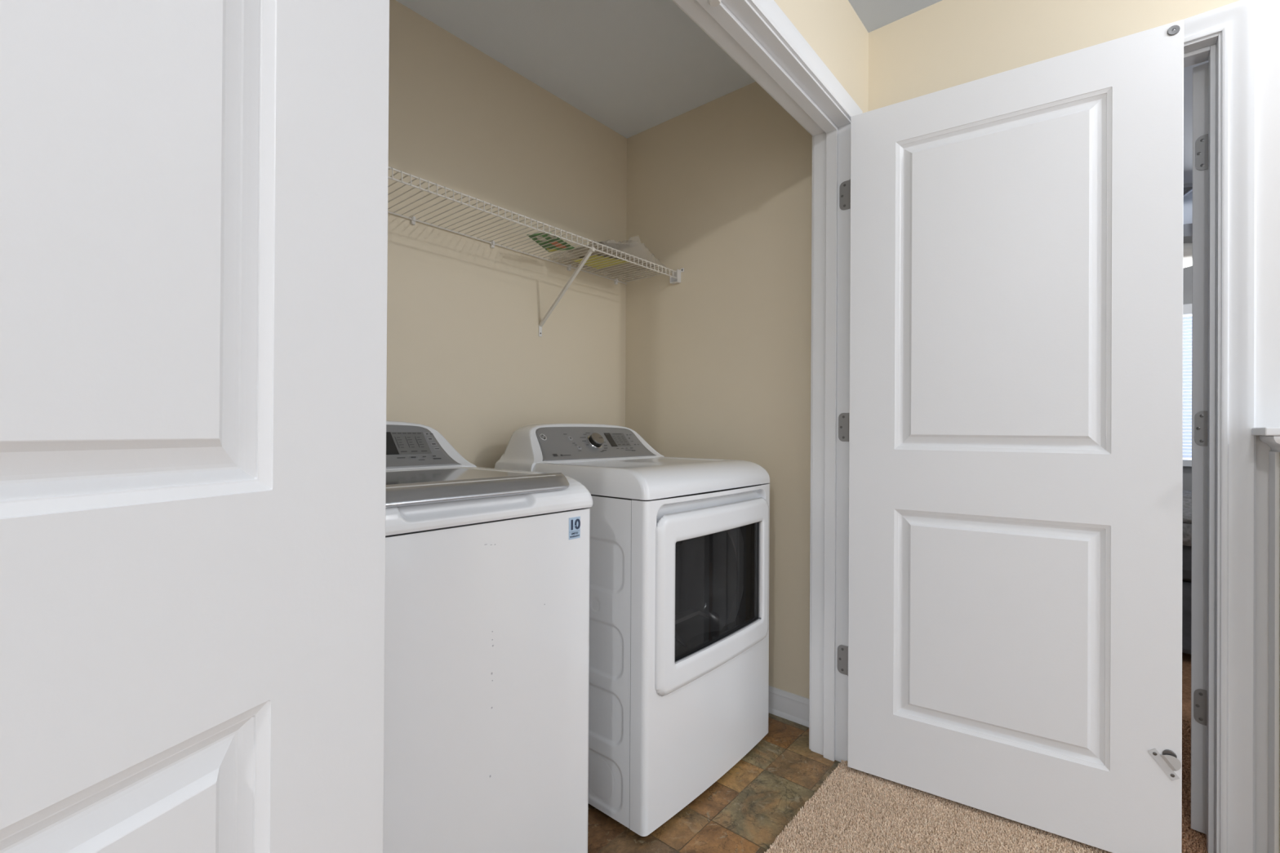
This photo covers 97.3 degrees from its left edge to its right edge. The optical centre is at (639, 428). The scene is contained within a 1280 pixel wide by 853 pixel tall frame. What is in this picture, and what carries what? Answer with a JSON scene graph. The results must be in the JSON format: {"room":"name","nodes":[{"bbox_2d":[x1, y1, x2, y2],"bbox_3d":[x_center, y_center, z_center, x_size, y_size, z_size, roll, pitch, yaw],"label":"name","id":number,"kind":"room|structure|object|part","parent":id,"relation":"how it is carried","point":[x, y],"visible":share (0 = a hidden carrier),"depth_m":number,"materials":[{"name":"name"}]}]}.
{"room":"hallway","nodes":[
{"label":"hallway","id":0,"kind":"room"},
{"bbox_2d":[386,0,626,468],"bbox_3d":[-0.709,-0.148,1.968,0.100,2.440,2.057,0,0,40],"label":"wall","id":1,"kind":"structure","parent":0,"point":[468,360],"depth_m":2.07,"materials":[{"name":"beige paint"}]},
{"bbox_2d":[387,166,684,337],"bbox_3d":[-0.524,-0.532,1.847,0.336,0.328,1.807,0,0,40],"label":"wire shelf","id":2,"kind":"object","parent":1,"relation":"attached to","point":[675,278],"visible":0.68,"depth_m":2.02,"materials":[{"name":"white metal"}]},
{"bbox_3d":[-0.399,-0.389,2.251,0.004,0.046,0.015,0,0,40],"label":"foot plate","id":3,"kind":"part","parent":2,"relation":"part of","materials":[{"name":"white plastic"}]},
{"bbox_2d":[526,232,574,252],"bbox_3d":[-0.335,-0.687,2.076,0.117,0.007,0.193,0,0,21],"label":"booklet","id":4,"kind":"object","parent":2,"relation":"on","point":[534,234],"visible":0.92,"depth_m":2.07,"materials":[{"name":"green"}]},
{"bbox_2d":[571,254,629,268],"bbox_3d":[-0.161,-0.684,2.304,0.175,0.004,0.170,0,0,40],"label":"booklet","id":5,"kind":"object","parent":2,"relation":"on","point":[595,255],"visible":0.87,"depth_m":2.31,"materials":[{"name":"yellow"}]},
{"bbox_3d":[-0.120,-0.753,2.340,0.268,0.141,0.490,0,0,40],"label":"plastic bag","id":6,"kind":"object","parent":2,"relation":"on","visible":0},
{"bbox_2d":[566,243,653,275],"bbox_3d":[-0.149,-0.696,2.318,0.235,0.017,0.372,0,0,40],"label":"booklet","id":7,"kind":"object","parent":6,"relation":"in","point":[591,245],"visible":0.46,"depth_m":2.27,"materials":[{"name":"paper"}]},
{"bbox_2d":[590,240,639,250],"bbox_3d":[-0.141,-0.738,2.307,0.190,0.061,0.260,0,0,40],"label":"booklet","id":8,"kind":"object","parent":6,"relation":"in","point":[618,246],"visible":0.45,"depth_m":2.29,"materials":[{"name":"paper"}]},
{"bbox_2d":[395,0,1208,224],"bbox_3d":[1.260,-1.385,0.909,4.466,0.050,8.200,0,0,40],"label":"ceiling","id":9,"kind":"structure","parent":0,"point":[633,67],"depth_m":2.04,"materials":[{"name":"white paint"}]},
{"bbox_2d":[1182,182,1192,267],"bbox_3d":[2.984,-1.116,3.176,1.164,0.450,1.209,0,0,40],"label":"ceiling fan","id":10,"kind":"object","parent":9,"relation":"hanging from","point":[1188,188],"visible":0.18,"depth_m":3.07,"materials":[{"name":"silver metal"}]},
{"bbox_3d":[3.016,-0.956,3.153,0.220,0.130,0.220,0,0,40],"label":"light globe","id":11,"kind":"part","parent":10,"relation":"part of","materials":[{"name":"white"}]},
{"bbox_3d":[3.018,-1.176,3.154,0.220,0.330,0.220,0,0,40],"label":"motor","id":12,"kind":"part","parent":10,"relation":"part of","materials":[{"name":"silver metal"}]},
{"bbox_2d":[773,0,868,112],"bbox_3d":[-0.719,-0.153,0.268,0.123,2.440,4.674,0,0,40],"label":"wall","id":13,"kind":"structure","parent":0,"point":[833,29],"depth_m":1.73,"materials":[{"name":"beige paint"}]},
{"bbox_2d":[0,0,389,852],"bbox_3d":[-0.408,0.029,0.249,0.035,2.030,0.762,0,0,18],"label":"door","id":14,"kind":"structure","parent":13,"relation":"in","point":[193,193],"depth_m":0.42,"materials":[{"name":"white paint"}]},
{"bbox_2d":[708,0,720,6],"bbox_3d":[0.170,-0.968,1.276,0.028,0.011,0.028,0,0,40],"label":"magnetic catch","id":15,"kind":"object","parent":13,"relation":"attached to","point":[712,2],"visible":1,"depth_m":1.27,"materials":[{"name":"white plastic"}]},
{"bbox_2d":[671,0,850,762],"bbox_3d":[0.125,0.036,1.260,0.126,2.078,1.580,0,0,40],"label":"trim","id":16,"kind":"structure","parent":13,"relation":"attached to","point":[736,26],"depth_m":1.83,"materials":[{"name":"white paint"}]},
{"bbox_2d":[746,0,862,119],"bbox_3d":[0.178,0.014,1.214,0.016,2.123,1.670,0,0,40],"label":"trim","id":17,"kind":"structure","parent":13,"relation":"attached to","point":[771,12],"depth_m":1.52,"materials":[{"name":"white paint"}]},
{"bbox_2d":[837,19,1183,852],"bbox_3d":[0.960,0.042,1.574,0.810,2.030,0.055,0,0,35],"label":"door","id":18,"kind":"structure","parent":13,"relation":"in","point":[1012,427],"depth_m":1.50,"materials":[{"name":"white paint"}]},
{"bbox_3d":[1.276,-0.951,1.346,0.022,0.022,0.003,0,0,34],"label":"catch plate","id":19,"kind":"part","parent":18,"relation":"part of","materials":[{"name":"silver metal"}]},
{"bbox_2d":[587,653,1204,852],"bbox_3d":[1.316,1.104,0.906,4.366,0.054,8.300,0,0,40],"label":"floor","id":20,"kind":"structure","parent":0,"point":[745,810],"depth_m":1.60,"materials":[{"name":"tile"}]},
{"bbox_2d":[382,420,592,852],"bbox_3d":[-0.580,0.523,1.261,0.664,1.094,0.687,0,0,40],"label":"washing machine","id":21,"kind":"object","parent":20,"relation":"on","point":[486,611],"visible":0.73,"depth_m":1.11,"materials":[{"name":"white metal"}]},
{"bbox_3d":[-0.730,0.045,1.393,0.106,0.112,0.584,0,0,40],"label":"control panel","id":22,"kind":"part","parent":21,"relation":"part of","materials":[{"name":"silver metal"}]},
{"bbox_3d":[-0.518,0.105,1.189,0.340,0.001,0.525,0,0,40],"label":"lid glass","id":23,"kind":"part","parent":21,"relation":"part of","materials":[{"name":"grey glass"}]},
{"bbox_3d":[-0.514,0.106,1.185,0.388,0.005,0.585,0,0,40],"label":"lid","id":24,"kind":"part","parent":21,"relation":"part of","materials":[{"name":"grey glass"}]},
{"bbox_3d":[-0.352,0.118,1.068,0.052,0.034,0.577,0,0,40],"label":"lid trim","id":25,"kind":"part","parent":21,"relation":"part of","materials":[{"name":"silver metal"}]},
{"bbox_2d":[494,423,769,836],"bbox_3d":[-0.008,0.529,1.924,0.700,1.092,0.688,0,0,40],"label":"dryer","id":26,"kind":"object","parent":20,"relation":"on","point":[678,681],"visible":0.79,"depth_m":1.59,"materials":[{"name":"white metal"}]},
{"bbox_3d":[-0.165,0.051,2.062,0.044,0.049,0.063,0,0,40],"label":"knob","id":27,"kind":"part","parent":26,"relation":"part of","materials":[{"name":"silver metal"}]},
{"bbox_3d":[-0.163,0.052,2.059,0.106,0.112,0.584,0,0,40],"label":"control panel","id":28,"kind":"part","parent":26,"relation":"part of","materials":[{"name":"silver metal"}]},
{"bbox_3d":[-0.259,0.624,1.690,0.618,0.867,0.005,0,0,40],"label":"panel","id":29,"kind":"part","parent":26,"relation":"part of","materials":[{"name":"white metal"}]},
{"bbox_3d":[0.221,0.626,1.728,0.062,0.868,0.686,0,0,40],"label":"panel","id":30,"kind":"part","parent":26,"relation":"part of","materials":[{"name":"white metal"}]},
{"bbox_3d":[0.242,0.476,1.710,0.040,0.486,0.612,0,0,40],"label":"door","id":31,"kind":"part","parent":26,"relation":"part of","materials":[{"name":"white metal"}]},
{"bbox_2d":[764,760,1111,852],"bbox_3d":[0.621,1.067,1.161,0.806,0.016,1.358,0,0,40],"label":"carpet","id":32,"kind":"object","parent":20,"relation":"on","point":[909,815],"visible":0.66,"depth_m":1.51,"materials":[{"name":"beige carpet"}]},
{"bbox_2d":[1182,490,1191,654],"bbox_3d":[2.918,0.727,3.353,2.561,0.645,1.792,0,0,40],"label":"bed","id":33,"kind":"object","parent":20,"relation":"on","point":[1187,495],"visible":0.02,"depth_m":2.58,"materials":[{"name":"fabric"}]},
{"bbox_3d":[2.920,0.577,3.354,2.540,0.275,1.740,0,0,40],"label":"mattress","id":34,"kind":"part","parent":33,"relation":"part of","materials":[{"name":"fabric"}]},
{"bbox_2d":[1182,719,1207,852],"bbox_3d":[1.677,1.077,1.758,0.255,0.013,0.951,0,0,40],"label":"carpet","id":35,"kind":"object","parent":20,"relation":"on","point":[1197,838],"visible":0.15,"depth_m":1.61,"materials":[{"name":"brown carpet"}]},
{"bbox_2d":[625,0,1279,852],"bbox_3d":[1.005,-0.138,1.809,2.716,2.440,0.121,0,0,40],"label":"wall","id":36,"kind":"structure","parent":0,"point":[717,359],"depth_m":2.14,"materials":[{"name":"beige paint"}]},
{"bbox_2d":[768,685,808,727],"bbox_3d":[0.292,1.032,2.314,0.982,0.095,0.018,0,0,40],"label":"baseboard","id":37,"kind":"structure","parent":36,"relation":"attached to","point":[787,705],"depth_m":2.09,"materials":[{"name":"white paint"}]},
{"bbox_2d":[1191,62,1208,834],"bbox_3d":[1.775,0.053,1.725,0.772,2.030,0.043,1,0,-40],"label":"door","id":38,"kind":"structure","parent":36,"relation":"in","point":[1200,73],"depth_m":1.49,"materials":[{"name":"white paint"}]},
{"bbox_2d":[1183,31,1222,852],"bbox_3d":[1.163,0.049,1.677,0.804,2.068,0.117,0,0,40],"label":"trim","id":39,"kind":"structure","parent":36,"relation":"attached to","point":[1209,48],"depth_m":1.41,"materials":[{"name":"white paint"}]},
{"bbox_2d":[1183,0,1257,852],"bbox_3d":[1.121,0.026,1.627,0.894,2.113,0.016,0,0,40],"label":"trim","id":40,"kind":"structure","parent":36,"relation":"attached to","point":[1237,21],"depth_m":1.35,"materials":[{"name":"white paint"}]},
{"bbox_2d":[1182,265,1192,490],"bbox_3d":[3.903,-0.113,3.967,4.000,2.440,0.100,0,0,40],"label":"wall","id":41,"kind":"structure","parent":0,"point":[1187,271],"depth_m":3.96,"materials":[{"name":"grey paint"}]},
{"bbox_2d":[1182,303,1191,466],"bbox_3d":[3.817,-0.299,3.943,1.540,1.130,0.049,0,0,40],"label":"window","id":42,"kind":"structure","parent":41,"relation":"in","point":[1187,308],"depth_m":3.94,"materials":[{"name":"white glass"}]},
{"bbox_2d":[1182,315,1191,457],"bbox_3d":[3.810,-0.286,3.934,1.380,0.984,0.002,0,0,40],"label":"window blind","id":43,"kind":"object","parent":42,"relation":"attached to","point":[1187,380],"visible":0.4,"depth_m":3.93,"materials":[{"name":"white plastic"}]},
{"bbox_2d":[1279,739,1279,852],"bbox_3d":[1.694,0.550,1.046,0.674,1.060,0.148,0,0,40],"label":"wall","id":44,"kind":"structure","parent":0,"point":[1279,740],"depth_m":1.27,"materials":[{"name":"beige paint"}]},
{"bbox_2d":[1251,426,1279,435],"bbox_3d":[1.674,0.009,1.049,0.712,0.018,0.176,0,0,40],"label":"trim","id":45,"kind":"structure","parent":44,"relation":"on","point":[1267,431],"depth_m":1.21,"materials":[{"name":"white paint"}]},
{"bbox_2d":[1258,435,1279,452],"bbox_3d":[1.680,0.037,1.046,0.698,0.036,0.172,0,0,40],"label":"trim","id":46,"kind":"structure","parent":44,"relation":"attached to","point":[1273,442],"depth_m":1.26,"materials":[{"name":"white paint"}]},
{"bbox_2d":[1268,450,1279,852],"bbox_3d":[1.459,0.566,1.296,0.008,1.026,0.070,0,0,40],"label":"trim","id":47,"kind":"structure","parent":44,"relation":"attached to","point":[1274,456],"depth_m":1.28,"materials":[{"name":"white paint"}]}
]}

